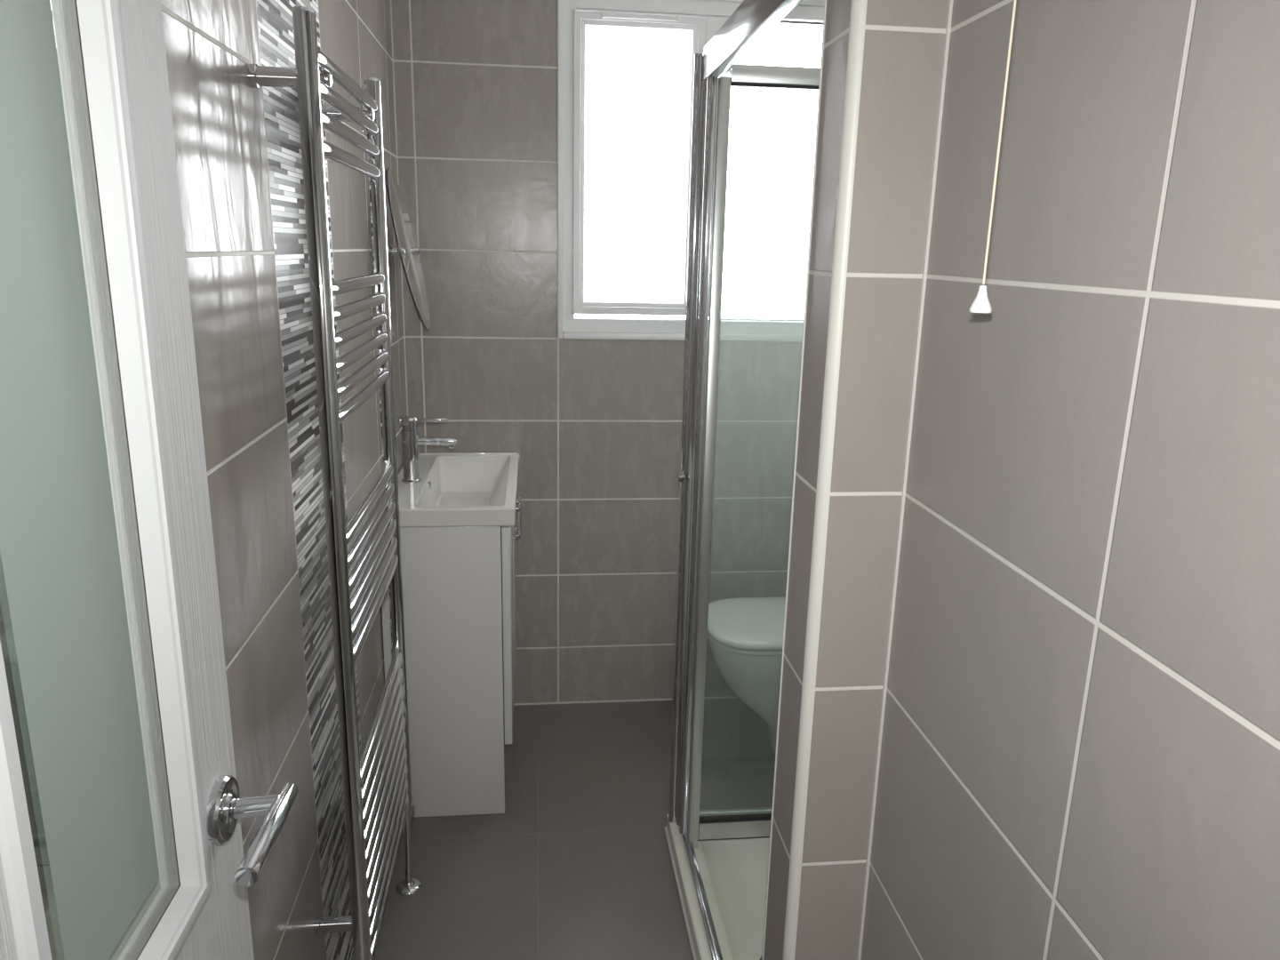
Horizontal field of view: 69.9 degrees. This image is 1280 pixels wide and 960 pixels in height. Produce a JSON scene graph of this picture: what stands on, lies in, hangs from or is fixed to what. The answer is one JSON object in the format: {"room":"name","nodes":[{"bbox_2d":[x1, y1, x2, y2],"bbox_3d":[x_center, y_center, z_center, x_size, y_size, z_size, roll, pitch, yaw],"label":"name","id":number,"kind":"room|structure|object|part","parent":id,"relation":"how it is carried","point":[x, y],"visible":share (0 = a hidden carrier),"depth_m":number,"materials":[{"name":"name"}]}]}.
{"room":"bathroom","nodes":[
{"label":"bathroom","id":0,"kind":"room"},
{"bbox_2d":[0,0,407,959],"bbox_3d":[-0.590,-0.075,1.341,0.100,2.400,2.790,0,14,-6],"label":"wall","id":1,"kind":"structure","parent":0,"point":[238,148],"depth_m":1.36,"materials":[{"name":"beige tile"}]},
{"bbox_2d":[247,6,422,959],"bbox_3d":[-0.517,0.179,1.658,0.129,1.756,0.638,0,14,-6],"label":"towel radiator","id":2,"kind":"object","parent":1,"relation":"attached to","point":[364,558],"visible":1,"depth_m":1.47,"materials":[{"name":"silver metal"}]},
{"bbox_3d":[-0.438,-0.553,1.262,0.026,0.056,0.022,0,14,-6],"label":"bracket knob","id":3,"kind":"part","parent":2,"relation":"part of","materials":[{"name":"silver metal"}]},
{"bbox_3d":[-0.453,-0.612,1.424,0.030,0.022,0.503,-1,14,-7],"label":"rail","id":4,"kind":"part","parent":2,"relation":"part of","materials":[{"name":"silver metal"}]},
{"bbox_3d":[-0.454,-0.576,1.433,0.030,0.022,0.503,-1,14,-7],"label":"rail","id":5,"kind":"part","parent":2,"relation":"part of","materials":[{"name":"silver metal"}]},
{"bbox_3d":[-0.455,-0.539,1.442,0.030,0.022,0.503,-1,14,-7],"label":"rail","id":6,"kind":"part","parent":2,"relation":"part of","materials":[{"name":"silver metal"}]},
{"bbox_3d":[-0.456,-0.503,1.451,0.030,0.022,0.503,-1,14,-7],"label":"rail","id":7,"kind":"part","parent":2,"relation":"part of","materials":[{"name":"silver metal"}]},
{"bbox_3d":[-0.460,-0.323,1.497,0.030,0.022,0.503,-1,14,-7],"label":"rail","id":8,"kind":"part","parent":2,"relation":"part of","materials":[{"name":"silver metal"}]},
{"bbox_3d":[-0.461,-0.288,1.506,0.030,0.022,0.503,-1,14,-7],"label":"rail","id":9,"kind":"part","parent":2,"relation":"part of","materials":[{"name":"silver metal"}]},
{"bbox_3d":[-0.462,-0.253,1.515,0.030,0.022,0.503,-1,14,-7],"label":"rail","id":10,"kind":"part","parent":2,"relation":"part of","materials":[{"name":"silver metal"}]},
{"bbox_3d":[-0.462,-0.218,1.524,0.030,0.022,0.503,-1,14,-7],"label":"rail","id":11,"kind":"part","parent":2,"relation":"part of","materials":[{"name":"silver metal"}]},
{"bbox_3d":[-0.463,-0.183,1.532,0.030,0.022,0.503,-1,14,-7],"label":"rail","id":12,"kind":"part","parent":2,"relation":"part of","materials":[{"name":"silver metal"}]},
{"bbox_3d":[-0.464,-0.148,1.541,0.030,0.022,0.503,-1,14,-7],"label":"rail","id":13,"kind":"part","parent":2,"relation":"part of","materials":[{"name":"silver metal"}]},
{"bbox_3d":[-0.475,-0.636,1.594,0.026,0.056,0.022,0,14,-6],"label":"bracket knob","id":14,"kind":"part","parent":2,"relation":"part of","materials":[{"name":"silver metal"}]},
{"bbox_3d":[-0.468,0.031,1.587,0.030,0.022,0.503,-1,14,-7],"label":"rail","id":15,"kind":"part","parent":2,"relation":"part of","materials":[{"name":"silver metal"}]},
{"bbox_3d":[-0.469,0.067,1.596,0.030,0.022,0.503,-1,14,-7],"label":"rail","id":16,"kind":"part","parent":2,"relation":"part of","materials":[{"name":"silver metal"}]},
{"bbox_3d":[-0.470,0.104,1.605,0.030,0.022,0.503,-1,14,-7],"label":"rail","id":17,"kind":"part","parent":2,"relation":"part of","materials":[{"name":"silver metal"}]},
{"bbox_3d":[-0.470,0.140,1.615,0.030,0.022,0.503,-1,14,-7],"label":"rail","id":18,"kind":"part","parent":2,"relation":"part of","materials":[{"name":"silver metal"}]},
{"bbox_3d":[-0.471,0.177,1.624,0.030,0.022,0.503,-1,14,-7],"label":"rail","id":19,"kind":"part","parent":2,"relation":"part of","materials":[{"name":"silver metal"}]},
{"bbox_3d":[-0.472,0.213,1.633,0.030,0.022,0.503,-1,14,-7],"label":"rail","id":20,"kind":"part","parent":2,"relation":"part of","materials":[{"name":"silver metal"}]},
{"bbox_3d":[-0.477,0.421,1.686,0.030,0.022,0.503,-1,14,-7],"label":"rail","id":21,"kind":"part","parent":2,"relation":"part of","materials":[{"name":"silver metal"}]},
{"bbox_3d":[-0.478,0.457,1.695,0.030,0.022,0.503,-1,14,-7],"label":"rail","id":22,"kind":"part","parent":2,"relation":"part of","materials":[{"name":"silver metal"}]},
{"bbox_3d":[-0.479,0.493,1.704,0.030,0.022,0.503,-1,14,-7],"label":"rail","id":23,"kind":"part","parent":2,"relation":"part of","materials":[{"name":"silver metal"}]},
{"bbox_3d":[-0.479,0.530,1.713,0.030,0.022,0.503,-1,14,-7],"label":"rail","id":24,"kind":"part","parent":2,"relation":"part of","materials":[{"name":"silver metal"}]},
{"bbox_3d":[-0.480,0.566,1.722,0.030,0.022,0.503,-1,14,-7],"label":"rail","id":25,"kind":"part","parent":2,"relation":"part of","materials":[{"name":"silver metal"}]},
{"bbox_3d":[-0.481,0.602,1.732,0.030,0.022,0.503,-1,14,-7],"label":"rail","id":26,"kind":"part","parent":2,"relation":"part of","materials":[{"name":"silver metal"}]},
{"bbox_3d":[-0.482,0.638,1.741,0.030,0.022,0.503,-1,14,-7],"label":"rail","id":27,"kind":"part","parent":2,"relation":"part of","materials":[{"name":"silver metal"}]},
{"bbox_3d":[-0.483,0.674,1.750,0.030,0.022,0.503,-1,14,-7],"label":"rail","id":28,"kind":"part","parent":2,"relation":"part of","materials":[{"name":"silver metal"}]},
{"bbox_3d":[-0.484,0.710,1.759,0.030,0.022,0.503,-1,14,-7],"label":"rail","id":29,"kind":"part","parent":2,"relation":"part of","materials":[{"name":"silver metal"}]},
{"bbox_3d":[-0.484,0.747,1.768,0.030,0.022,0.503,-1,14,-7],"label":"rail","id":30,"kind":"part","parent":2,"relation":"part of","materials":[{"name":"silver metal"}]},
{"bbox_2d":[371,168,430,330],"bbox_3d":[-0.597,-0.579,2.316,0.110,0.396,0.316,0,14,-6],"label":"wall mirror","id":31,"kind":"object","parent":1,"relation":"attached to","point":[409,252],"visible":0.85,"depth_m":2.29,"materials":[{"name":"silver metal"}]},
{"bbox_3d":[-0.605,-0.545,2.179,0.063,0.026,0.026,0,14,-6],"label":"pivot arm","id":32,"kind":"part","parent":31,"relation":"part of","materials":[{"name":"silver metal"}]},
{"bbox_2d":[375,697,775,959],"bbox_3d":[0.176,1.119,1.750,1.700,0.080,3.060,0,14,-6],"label":"floor","id":33,"kind":"structure","parent":0,"point":[577,864],"depth_m":2.32,"materials":[{"name":"tile"}]},
{"bbox_2d":[381,496,521,817],"bbox_3d":[-0.507,0.429,2.613,0.340,0.800,0.592,0,14,-6],"label":"vanity unit","id":34,"kind":"object","parent":33,"relation":"on","point":[460,583],"visible":0.72,"depth_m":2.32,"materials":[{"name":"white wood"}]},
{"bbox_2d":[397,452,519,527],"bbox_3d":[-0.502,0.050,2.514,0.332,0.122,0.603,0,14,-6],"label":"basin","id":35,"kind":"object","parent":34,"relation":"in","point":[456,489],"visible":0.81,"depth_m":2.62,"materials":[{"name":"white ceramic"}]},
{"bbox_2d":[395,416,458,483],"bbox_3d":[-0.566,-0.083,2.446,0.163,0.178,0.054,0,14,-6],"label":"tap","id":36,"kind":"object","parent":35,"relation":"on","point":[411,440],"visible":0.99,"depth_m":2.43,"materials":[{"name":"silver metal"}]},
{"bbox_3d":[-0.579,-0.157,2.425,0.134,0.024,0.045,0,14,-6],"label":"lever","id":37,"kind":"part","parent":36,"relation":"part of","materials":[{"name":"silver metal"}]},
{"bbox_3d":[-0.542,-0.100,2.444,0.115,0.032,0.023,0,14,-6],"label":"spout","id":38,"kind":"part","parent":36,"relation":"part of","materials":[{"name":"silver metal"}]},
{"bbox_3d":[-0.353,0.368,2.461,0.020,0.593,0.294,0,14,-6],"label":"door","id":39,"kind":"part","parent":34,"relation":"part of","materials":[{"name":"white wood"}]},
{"bbox_3d":[-0.386,0.295,2.746,0.020,0.593,0.294,0,14,-6],"label":"door","id":40,"kind":"part","parent":34,"relation":"part of","materials":[{"name":"white wood"}]},
{"bbox_3d":[-0.347,0.102,2.582,0.025,0.114,0.010,0,14,-6],"label":"handle","id":41,"kind":"part","parent":34,"relation":"part of","materials":[{"name":"silver metal"}]},
{"bbox_3d":[-0.339,0.118,2.517,0.025,0.114,0.010,0,14,-6],"label":"handle","id":42,"kind":"part","parent":34,"relation":"part of","materials":[{"name":"silver metal"}]},
{"bbox_2d":[664,813,769,959],"bbox_3d":[0.498,1.004,1.967,0.768,0.051,0.969,0,14,-6],"label":"shower tray","id":43,"kind":"object","parent":33,"relation":"on","point":[733,872],"visible":0.24,"depth_m":2.12,"materials":[{"name":"white ceramic"}]},
{"bbox_2d":[668,0,820,959],"bbox_3d":[0.517,0.101,1.728,0.774,1.818,0.949,0,14,-6],"label":"shower door frame","id":44,"kind":"structure","parent":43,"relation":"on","point":[752,20],"depth_m":1.99,"materials":[{"name":"silver metal"}]},
{"bbox_3d":[0.108,-0.004,2.124,0.030,1.806,0.026,0,14,-6],"label":"corner post","id":45,"kind":"part","parent":44,"relation":"part of","materials":[{"name":"silver metal"}]},
{"bbox_3d":[0.153,0.969,1.907,0.022,0.030,0.946,0,14,-6],"label":"sill rail","id":46,"kind":"part","parent":44,"relation":"part of","materials":[{"name":"silver metal"}]},
{"bbox_3d":[0.190,-0.738,1.440,0.026,0.065,0.880,0,14,-6],"label":"head rail","id":47,"kind":"part","parent":44,"relation":"part of","materials":[{"name":"silver metal"}]},
{"bbox_3d":[0.486,-0.005,2.182,0.733,1.798,0.016,0,14,-6],"label":"panel","id":48,"kind":"part","parent":44,"relation":"part of","materials":[{"name":"clear glass"}]},
{"bbox_2d":[706,596,785,754],"bbox_3d":[0.490,0.432,2.690,0.613,0.802,0.384,0,14,-6],"label":"toilet","id":49,"kind":"object","parent":33,"relation":"on","point":[745,638],"visible":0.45,"depth_m":2.57,"materials":[{"name":"white ceramic"}]},
{"bbox_3d":[0.409,0.432,2.681,0.440,0.014,0.352,0,14,-6],"label":"seat","id":50,"kind":"part","parent":49,"relation":"part of","materials":[{"name":"white plastic"}]},
{"bbox_3d":[0.402,0.413,2.675,0.435,0.025,0.358,0,14,-6],"label":"lid","id":51,"kind":"part","parent":49,"relation":"part of","materials":[{"name":"white ceramic"}]},
{"bbox_2d":[391,0,802,703],"bbox_3d":[0.044,-0.441,2.841,1.700,2.400,0.140,0,14,-6],"label":"wall","id":52,"kind":"structure","parent":0,"point":[595,426],"depth_m":2.79,"materials":[{"name":"beige tile"}]},
{"bbox_2d":[390,0,737,705],"bbox_3d":[0.042,-0.423,2.771,1.480,2.400,0.004,0,14,-6],"label":"trim","id":53,"kind":"structure","parent":52,"relation":"attached to","point":[728,697],"depth_m":2.73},
{"bbox_2d":[557,0,824,341],"bbox_3d":[0.176,-0.893,2.678,0.831,0.959,0.040,0,14,-6],"label":"trim","id":54,"kind":"structure","parent":52,"relation":"attached to","point":[561,333],"depth_m":2.67,"materials":[{"name":"white plastic"}]},
{"bbox_2d":[563,0,823,335],"bbox_3d":[0.174,-0.898,2.692,0.803,0.923,0.099,0,14,-6],"label":"window","id":55,"kind":"structure","parent":52,"relation":"in","point":[700,20],"depth_m":2.61,"materials":[{"name":"white plastic"}]},
{"bbox_3d":[-0.009,-0.899,2.663,0.373,0.823,0.064,0,14,-6],"label":"casement sash","id":56,"kind":"part","parent":55,"relation":"part of","materials":[{"name":"white plastic"}]},
{"bbox_2d":[600,11,680,22],"bbox_3d":[0.003,-1.280,2.530,0.222,0.016,0.012,0,14,-6],"label":"vent","id":57,"kind":"object","parent":55,"relation":"attached to","point":[605,17],"depth_m":2.53,"materials":[{"name":"white plastic"}]},
{"bbox_2d":[763,0,948,959],"bbox_3d":[0.585,-0.002,1.160,0.767,2.400,0.104,0,14,-6],"label":"wall partition","id":58,"kind":"structure","parent":0,"point":[904,41],"depth_m":1.07,"materials":[{"name":"beige tile"}]},
{"bbox_2d":[761,0,826,959],"bbox_3d":[0.199,-0.013,1.168,0.004,2.400,0.002,0,14,-6],"label":"trim","id":59,"kind":"structure","parent":58,"relation":"attached to","point":[825,3],"depth_m":1.16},
{"bbox_2d":[782,0,867,959],"bbox_3d":[0.215,0.011,1.073,0.013,2.400,0.013,0,14,-6],"label":"trim","id":60,"kind":"structure","parent":58,"relation":"attached to","point":[855,46],"depth_m":1.06,"materials":[{"name":"beige plastic"}]},
{"bbox_2d":[860,0,1279,959],"bbox_3d":[0.418,0.138,0.592,0.100,2.400,1.022,0,14,-6],"label":"wall","id":61,"kind":"structure","parent":0,"point":[1080,754],"depth_m":0.71,"materials":[{"name":"beige tile"}]},
{"bbox_2d":[856,0,953,959],"bbox_3d":[0.311,0.013,1.077,0.004,2.400,0.004,0,14,-6],"label":"trim","id":62,"kind":"structure","parent":61,"relation":"attached to","point":[950,2],"depth_m":1.06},
{"bbox_3d":[0.066,0.279,0.006,1.100,2.400,0.100,0,14,-6],"label":"wall","id":63,"kind":"structure","parent":0,"visible":0},
{"bbox_2d":[0,0,298,959],"bbox_3d":[-0.352,0.365,0.470,0.160,1.975,0.764,0,14,-5],"label":"door","id":64,"kind":"structure","parent":63,"relation":"in","point":[109,599],"depth_m":0.61,"materials":[{"name":"white painted wood"},{"name":"frosted glass"},{"name":"chrome"}]},
{"bbox_3d":[-0.354,-0.082,0.533,0.004,0.900,0.203,0,14,-5],"label":"glass panel","id":65,"kind":"part","parent":64,"relation":"part of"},
{"bbox_3d":[-0.335,0.284,0.797,0.043,0.020,0.017,0,14,-5],"label":"lever handle","id":66,"kind":"part","parent":64,"relation":"part of","materials":[{"name":"silver metal"}]},
{"bbox_3d":[0.231,-1.285,1.140,1.700,0.080,3.060,0,14,-6],"label":"ceiling","id":67,"kind":"structure","parent":0,"visible":0},
{"bbox_2d":[969,0,1016,312],"bbox_3d":[0.300,-0.615,0.657,0.084,0.976,0.084,0,14,-6],"label":"pull cord","id":68,"kind":"object","parent":67,"relation":"hanging from","point":[981,304],"visible":1,"depth_m":0.76,"materials":[{"name":"white plastic"}]},
{"bbox_3d":[0.289,-0.153,0.774,0.018,0.023,0.018,0,14,-6],"label":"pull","id":69,"kind":"part","parent":68,"relation":"part of","materials":[{"name":"white plastic"}]},
{"bbox_3d":[0.300,-0.608,0.659,0.002,0.913,0.003,0,14,-6],"label":"cord","id":70,"kind":"part","parent":68,"relation":"part of","materials":[{"name":"white fabric"}]}
]}

